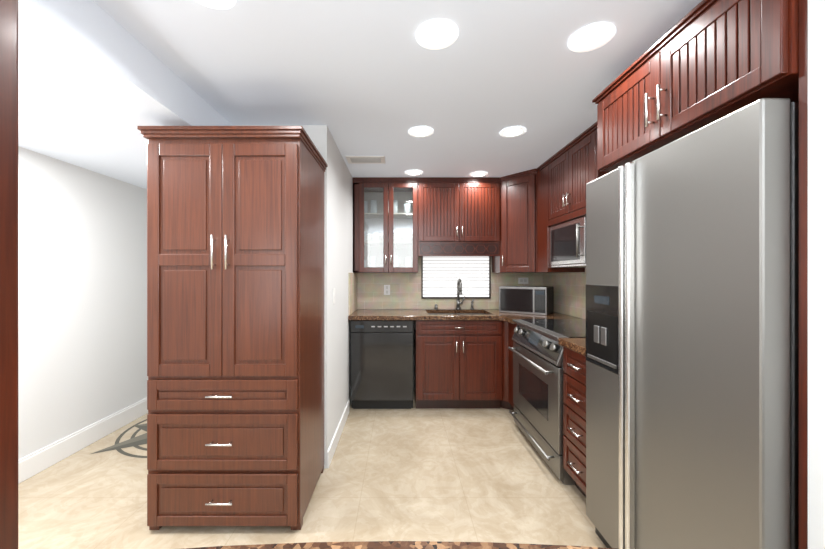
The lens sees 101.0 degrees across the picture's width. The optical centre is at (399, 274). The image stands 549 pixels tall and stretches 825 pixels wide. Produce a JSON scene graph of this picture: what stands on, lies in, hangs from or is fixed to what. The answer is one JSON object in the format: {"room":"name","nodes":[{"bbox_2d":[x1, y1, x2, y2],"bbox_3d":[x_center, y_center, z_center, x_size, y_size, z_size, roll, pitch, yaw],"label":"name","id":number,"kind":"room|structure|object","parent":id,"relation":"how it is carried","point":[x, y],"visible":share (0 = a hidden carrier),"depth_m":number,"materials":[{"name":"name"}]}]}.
{"room":"kitchen","nodes":[
{"label":"kitchen","id":0,"kind":"room"},
{"bbox_2d":[18,146,147,459],"bbox_3d":[-2.440,0.250,1.350,0.120,2.100,7.700,0,0,0],"label":"wall","id":1,"kind":"structure","parent":0,"point":[82,298],"depth_m":2.50,"materials":[{"name":"white paint"}]},
{"bbox_2d":[18,398,147,483],"bbox_3d":[-2.373,1.228,1.250,0.014,0.145,7.500,0,0,0],"label":"baseboard","id":2,"kind":"structure","parent":1,"relation":"attached to","point":[35,463],"depth_m":2.49,"materials":[{"name":"white wood"}]},
{"bbox_2d":[18,0,232,188],"bbox_3d":[-1.860,-0.960,1.350,1.480,0.320,7.700,0,0,0],"label":"ceiling","id":3,"kind":"structure","parent":0,"point":[97,84],"depth_m":1.55,"materials":[{"name":"white paint"}]},
{"bbox_2d":[233,125,352,467],"bbox_3d":[-0.885,0.150,3.640,0.790,2.300,2.720,0,0,0],"label":"wall","id":4,"kind":"structure","parent":0,"point":[338,223],"depth_m":2.58,"materials":[{"name":"white paint"}]},
{"bbox_2d":[327,401,348,467],"bbox_3d":[-0.483,1.245,2.745,0.013,0.110,0.930,0,0,0],"label":"baseboard","id":5,"kind":"structure","parent":4,"relation":"attached to","point":[335,440],"depth_m":2.60,"materials":[{"name":"white wood"}]},
{"bbox_2d":[349,273,356,314],"bbox_3d":[-0.484,0.185,3.529,0.010,0.406,0.598,0,0,0],"label":"tile backsplash","id":6,"kind":"structure","parent":4,"relation":"attached to","point":[352,292],"depth_m":3.43,"materials":[{"name":"beige tile"}]},
{"bbox_2d":[18,390,606,548],"bbox_3d":[0.300,1.329,1.350,5.800,0.062,7.700,0,0,0],"label":"floor","id":7,"kind":"structure","parent":0,"point":[414,473],"depth_m":2.01,"materials":[{"name":"tile"}]},
{"bbox_2d":[0,0,17,548],"bbox_3d":[-0.770,0.250,0.580,0.179,2.100,0.060,0,0,0],"label":"door frame","id":8,"kind":"structure","parent":7,"relation":"on","point":[8,274],"depth_m":0.59,"materials":[{"name":"brown wood"}]},
{"bbox_2d":[137,126,327,529],"bbox_3d":[-0.890,0.282,1.970,0.815,2.035,0.606,0,0,0],"label":"pantry cabinet","id":9,"kind":"object","parent":7,"relation":"on","point":[235,323],"visible":1,"depth_m":1.70,"materials":[{"name":"brown wood"}]},
{"bbox_2d":[351,320,412,408],"bbox_3d":[-0.172,0.868,3.520,0.600,0.865,0.602,0,0,0],"label":"dishwasher","id":10,"kind":"object","parent":7,"relation":"on","point":[381,364],"visible":0.98,"depth_m":3.22,"materials":[{"name":"black metal"}]},
{"bbox_2d":[414,320,501,407],"bbox_3d":[0.564,0.866,3.506,0.822,0.868,0.638,0,0,0],"label":"base cabinet","id":11,"kind":"object","parent":7,"relation":"on","point":[457,363],"visible":1,"depth_m":3.22,"materials":[{"name":"brown wood"}]},
{"bbox_2d":[348,309,581,323],"bbox_3d":[0.566,0.500,3.397,2.105,0.220,0.882,0,0,0],"label":"countertop","id":12,"kind":"structure","parent":11,"relation":"on","point":[422,314],"depth_m":3.23,"materials":[{"name":"stone"}]},
{"bbox_2d":[456,278,465,309],"bbox_3d":[0.672,0.215,3.696,0.109,0.348,0.194,0,0,0],"label":"faucet","id":13,"kind":"object","parent":12,"relation":"on","point":[459,288],"visible":1,"depth_m":3.75,"materials":[{"name":"silver metal"}]},
{"bbox_2d":[499,286,553,314],"bbox_3d":[1.299,0.256,3.499,0.460,0.265,0.333,0,0,35],"label":"microwave","id":14,"kind":"object","parent":12,"relation":"on","point":[536,300],"depth_m":3.36,"materials":[{"name":"silver metal"}]},
{"bbox_2d":[500,321,516,409],"bbox_3d":[1.298,0.866,3.393,0.641,0.868,0.871,0,0,0],"label":"base cabinet","id":15,"kind":"object","parent":7,"relation":"on","point":[506,401],"visible":0.15,"depth_m":3.21,"materials":[{"name":"brown wood"}]},
{"bbox_2d":[508,319,585,484],"bbox_3d":[1.262,0.842,2.525,0.687,0.916,0.850,0,0,0],"label":"range","id":16,"kind":"object","parent":7,"relation":"on","point":[538,372],"visible":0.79,"depth_m":2.39,"materials":[{"name":"silver metal"}]},
{"bbox_2d":[563,346,585,497],"bbox_3d":[1.291,0.866,1.909,0.648,0.868,0.373,0,0,0],"label":"drawers","id":17,"kind":"object","parent":7,"relation":"on","point":[574,416],"visible":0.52,"depth_m":1.95,"materials":[{"name":"brown wood"}]},
{"bbox_2d":[586,98,798,548],"bbox_3d":[1.260,0.421,1.294,0.711,1.758,0.835,0,0,0],"label":"refrigerator","id":18,"kind":"object","parent":7,"relation":"on","point":[692,340],"visible":1,"depth_m":1.06,"materials":[{"name":"silver metal"}]},
{"bbox_2d":[799,0,807,548],"bbox_3d":[1.318,0.227,0.859,0.600,2.146,0.018,0,0,0],"label":"panel","id":19,"kind":"object","parent":7,"relation":"on","point":[803,274],"visible":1,"depth_m":0.86,"materials":[{"name":"brown wood"}]},
{"bbox_2d":[93,0,701,177],"bbox_3d":[1.040,-1.060,0.750,4.320,0.120,6.500,0,0,0],"label":"ceiling","id":20,"kind":"structure","parent":0,"point":[366,77],"depth_m":1.64,"materials":[{"name":"white paint"}]},
{"bbox_2d":[195,0,235,9],"bbox_3d":[-0.670,-0.995,1.190,0.176,0.003,0.176,0,0,0],"label":"recessed light","id":21,"kind":"object","parent":20,"relation":"in","point":[222,4],"visible":1,"depth_m":1.25,"materials":[{"name":"white"}]},
{"bbox_2d":[345,156,384,163],"bbox_3d":[-0.295,-0.994,2.950,0.330,0.011,0.180,0,0,0],"label":"ceiling vent","id":22,"kind":"object","parent":20,"relation":"in","point":[365,159],"visible":1,"depth_m":2.93,"materials":[{"name":"white metal"}]},
{"bbox_2d":[405,170,422,174],"bbox_3d":[0.137,-0.995,3.330,0.176,0.003,0.176,0,0,0],"label":"recessed light","id":23,"kind":"object","parent":20,"relation":"in","point":[414,172],"visible":0.94,"depth_m":3.31,"materials":[{"name":"white"}]},
{"bbox_2d":[409,127,433,136],"bbox_3d":[0.147,-0.995,2.378,0.176,0.003,0.176,0,0,0],"label":"recessed light","id":24,"kind":"object","parent":20,"relation":"in","point":[421,131],"visible":1,"depth_m":2.37,"materials":[{"name":"white"}]},
{"bbox_2d":[416,20,457,48],"bbox_3d":[0.154,-0.995,1.417,0.176,0.003,0.176,0,0,0],"label":"recessed light","id":25,"kind":"object","parent":20,"relation":"in","point":[441,34],"visible":1,"depth_m":1.41,"materials":[{"name":"white"}]},
{"bbox_2d":[470,172,487,176],"bbox_3d":[0.780,-0.995,3.380,0.176,0.003,0.176,0,0,0],"label":"recessed light","id":26,"kind":"object","parent":20,"relation":"in","point":[476,174],"visible":0.96,"depth_m":3.38,"materials":[{"name":"white"}]},
{"bbox_2d":[500,127,525,136],"bbox_3d":[0.790,-0.995,2.378,0.176,0.003,0.176,0,0,0],"label":"recessed light","id":27,"kind":"object","parent":20,"relation":"in","point":[512,132],"visible":1,"depth_m":2.37,"materials":[{"name":"white"}]},
{"bbox_2d":[568,23,615,51],"bbox_3d":[0.806,-0.995,1.435,0.176,0.003,0.176,0,0,0],"label":"recessed light","id":28,"kind":"object","parent":20,"relation":"in","point":[590,36],"visible":1,"depth_m":1.43,"materials":[{"name":"white"}]},
{"bbox_2d":[413,256,491,389],"bbox_3d":[0.625,0.150,3.900,2.230,2.300,0.120,0,0,0],"label":"wall","id":29,"kind":"structure","parent":0,"point":[414,324],"depth_m":3.84,"materials":[{"name":"white paint"}]},
{"bbox_2d":[353,177,417,272],"bbox_3d":[-0.151,-0.509,3.652,0.674,0.978,0.372,0,0,0],"label":"glass-front cabinet","id":30,"kind":"object","parent":29,"relation":"attached to","point":[385,224],"visible":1,"depth_m":3.51,"materials":[{"name":"brown wood"}]},
{"bbox_2d":[357,256,542,308],"bbox_3d":[0.559,0.044,3.834,2.097,0.688,0.010,0,0,0],"label":"tile backsplash","id":31,"kind":"structure","parent":29,"relation":"attached to","point":[405,290],"depth_m":3.83,"materials":[{"name":"beige tile"}]},
{"bbox_2d":[384,285,389,294],"bbox_3d":[-0.146,0.172,3.825,0.070,0.115,0.006,0,0,0],"label":"electrical outlet plate","id":32,"kind":"object","parent":31,"relation":"attached to","point":[386,289],"visible":1,"depth_m":3.82,"materials":[{"name":"white plastic"}]},
{"bbox_2d":[518,278,527,283],"bbox_3d":[1.387,0.070,3.825,0.115,0.070,0.006,0,0,0],"label":"outlet","id":33,"kind":"object","parent":31,"relation":"attached to","point":[522,280],"visible":1,"depth_m":3.82,"materials":[{"name":"white plastic"}]},
{"bbox_2d":[421,256,490,298],"bbox_3d":[0.627,-0.016,3.814,0.773,0.572,0.028,0,0,0],"label":"window blinds","id":34,"kind":"object","parent":29,"relation":"attached to","point":[441,276],"visible":0.79,"depth_m":3.81,"materials":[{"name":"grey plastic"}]},
{"bbox_2d":[418,177,500,255],"bbox_3d":[0.611,-0.594,3.652,0.847,0.808,0.372,0,0,0],"label":"upper cabinet","id":35,"kind":"object","parent":29,"relation":"attached to","point":[458,216],"visible":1,"depth_m":3.50,"materials":[{"name":"brown wood"}]},
{"bbox_2d":[492,168,561,272],"bbox_3d":[1.308,-0.509,3.514,0.620,0.978,0.647,0,0,0],"label":"upper cabinet","id":36,"kind":"object","parent":29,"relation":"attached to","point":[495,264],"depth_m":3.35,"materials":[{"name":"brown wood"}]},
{"bbox_2d":[558,338,585,355],"bbox_3d":[1.296,0.410,1.909,0.643,0.040,0.375,0,0,0],"label":"countertop","id":37,"kind":"structure","parent":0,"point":[578,345],"depth_m":1.95,"materials":[{"name":"stone"}]},
{"bbox_2d":[808,0,824,548],"bbox_3d":[1.319,0.150,0.774,0.602,2.300,0.149,0,0,0],"label":"wall","id":38,"kind":"structure","parent":0,"point":[816,274],"depth_m":0.83,"materials":[{"name":"white paint"}]},
{"bbox_3d":[1.680,0.150,0.670,0.120,2.300,6.340,0,0,0],"label":"wall","id":39,"kind":"structure","parent":0,"visible":0},
{"bbox_2d":[543,268,585,318],"bbox_3d":[1.614,0.167,2.779,0.010,0.443,2.098,0,0,0],"label":"tile backsplash","id":40,"kind":"structure","parent":39,"relation":"attached to","point":[570,294],"depth_m":3.23,"materials":[{"name":"beige tile"}]},
{"bbox_2d":[536,122,608,271],"bbox_3d":[1.437,-0.509,2.693,0.362,0.978,1.011,0,0,0],"label":"upper cabinet","id":41,"kind":"object","parent":39,"relation":"attached to","point":[567,173],"visible":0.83,"depth_m":2.69,"materials":[{"name":"brown wood"}]},
{"bbox_2d":[550,216,585,267],"bbox_3d":[1.446,-0.237,2.591,0.347,0.355,0.755,0,0,0],"label":"over-the-range microwave","id":42,"kind":"object","parent":41,"relation":"attached to","point":[568,244],"visible":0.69,"depth_m":2.64,"materials":[{"name":"silver metal"}]},
{"bbox_2d":[592,0,798,171],"bbox_3d":[1.283,-0.700,1.289,0.670,0.370,0.876,0,0,0],"label":"upper cabinet","id":43,"kind":"object","parent":39,"relation":"attached to","point":[702,63],"visible":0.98,"depth_m":1.12,"materials":[{"name":"brown wood"}]},
{"bbox_3d":[0.000,0.796,0.025,1.800,1.009,0.150,0,0,0],"label":"wall","id":44,"kind":"structure","parent":0,"visible":0},
{"bbox_2d":[184,541,615,548],"bbox_3d":[0.000,0.270,0.035,1.900,0.040,0.569,0,0,0],"label":"countertop","id":45,"kind":"structure","parent":44,"relation":"on","point":[399,545],"depth_m":0.31,"materials":[{"name":"stone"}]}
]}

